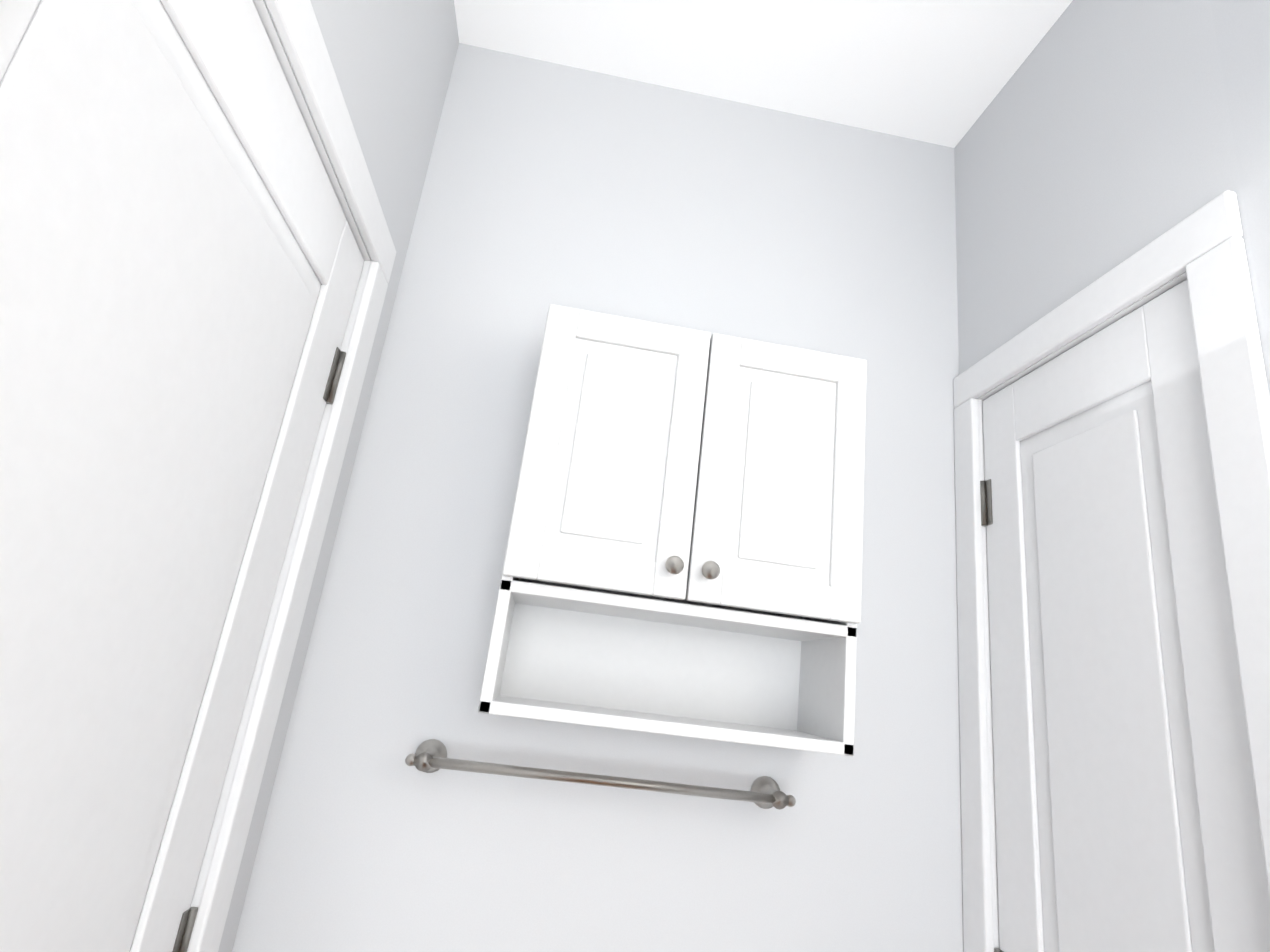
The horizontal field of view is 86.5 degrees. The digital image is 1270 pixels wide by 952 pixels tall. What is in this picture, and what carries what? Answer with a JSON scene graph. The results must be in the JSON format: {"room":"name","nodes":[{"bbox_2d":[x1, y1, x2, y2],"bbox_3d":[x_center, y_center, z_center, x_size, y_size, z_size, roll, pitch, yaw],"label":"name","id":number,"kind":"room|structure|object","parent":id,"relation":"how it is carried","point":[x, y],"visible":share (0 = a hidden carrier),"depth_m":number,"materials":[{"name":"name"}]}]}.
{"room":"bathroom","nodes":[
{"label":"bathroom","id":0,"kind":"room"},
{"bbox_2d":[218,0,458,951],"bbox_3d":[-0.538,0.161,0.584,0.120,2.730,1.335,9,-17,-6],"label":"wall","id":1,"kind":"structure","parent":0,"point":[392,61],"depth_m":1.15,"materials":[{"name":"grey paint"}]},
{"bbox_2d":[0,0,363,951],"bbox_3d":[-0.509,0.492,0.484,0.103,2.027,0.809,9,-17,-6],"label":"entry door","id":2,"kind":"structure","parent":1,"relation":"in","point":[180,262],"depth_m":0.64,"materials":[{"name":"white wood"}]},
{"bbox_2d":[187,0,395,951],"bbox_3d":[-0.555,0.455,0.485,0.116,2.112,0.950,9,-17,-6],"label":"door frame","id":3,"kind":"structure","parent":1,"relation":"attached to","point":[312,80],"depth_m":0.97,"materials":[{"name":"white wood"}]},
{"bbox_2d":[232,43,963,951],"bbox_3d":[0.022,0.426,1.237,1.390,2.730,0.100,9,-17,-6],"label":"wall","id":4,"kind":"structure","parent":0,"point":[546,183],"depth_m":1.24,"materials":[{"name":"grey paint"}]},
{"bbox_2d":[405,739,795,809],"bbox_3d":[-0.051,0.498,1.111,0.633,0.052,0.080,9,-17,-6],"label":"towel rail","id":5,"kind":"object","parent":4,"relation":"attached to","point":[430,756],"visible":1,"depth_m":1.08,"materials":[{"name":"silver metal"}]},
{"bbox_2d":[478,304,866,755],"bbox_3d":[0.082,0.088,1.157,0.566,0.658,0.248,9,-17,-6],"label":"upper cabinet","id":6,"kind":"object","parent":4,"relation":"attached to","point":[683,553],"visible":1,"depth_m":1.10,"materials":[{"name":"white wood"}]},
{"bbox_2d":[454,0,1072,147],"bbox_3d":[-0.070,-1.359,0.280,3.660,0.100,2.860,9,-17,-6],"label":"ceiling","id":7,"kind":"structure","parent":0,"point":[940,72],"depth_m":1.45,"materials":[{"name":"white paint"}]},
{"bbox_2d":[954,0,1269,395],"bbox_3d":[0.708,0.443,1.008,0.120,2.730,0.715,9,-17,-6],"label":"wall","id":8,"kind":"structure","parent":0,"point":[1096,142],"depth_m":1.18,"materials":[{"name":"grey paint"}]},
{"bbox_2d":[953,190,1269,951],"bbox_3d":[0.660,0.721,0.873,0.116,2.112,0.609,9,-17,-6],"label":"trim","id":9,"kind":"structure","parent":8,"relation":"attached to","point":[1202,250],"depth_m":0.93,"materials":[{"name":"white wood"}]},
{"bbox_2d":[980,279,1269,951],"bbox_3d":[0.606,0.744,0.864,0.103,2.027,0.484,9,-17,-6],"label":"closet door","id":10,"kind":"structure","parent":8,"relation":"in","point":[1126,813],"depth_m":0.97,"materials":[{"name":"white wood"}]},
{"bbox_2d":[1210,0,1269,355],"bbox_3d":[1.088,0.383,0.652,0.780,2.730,0.100,9,-17,-6],"label":"wall","id":11,"kind":"structure","parent":0,"point":[1242,29],"depth_m":0.88,"materials":[{"name":"grey paint"}]}
]}

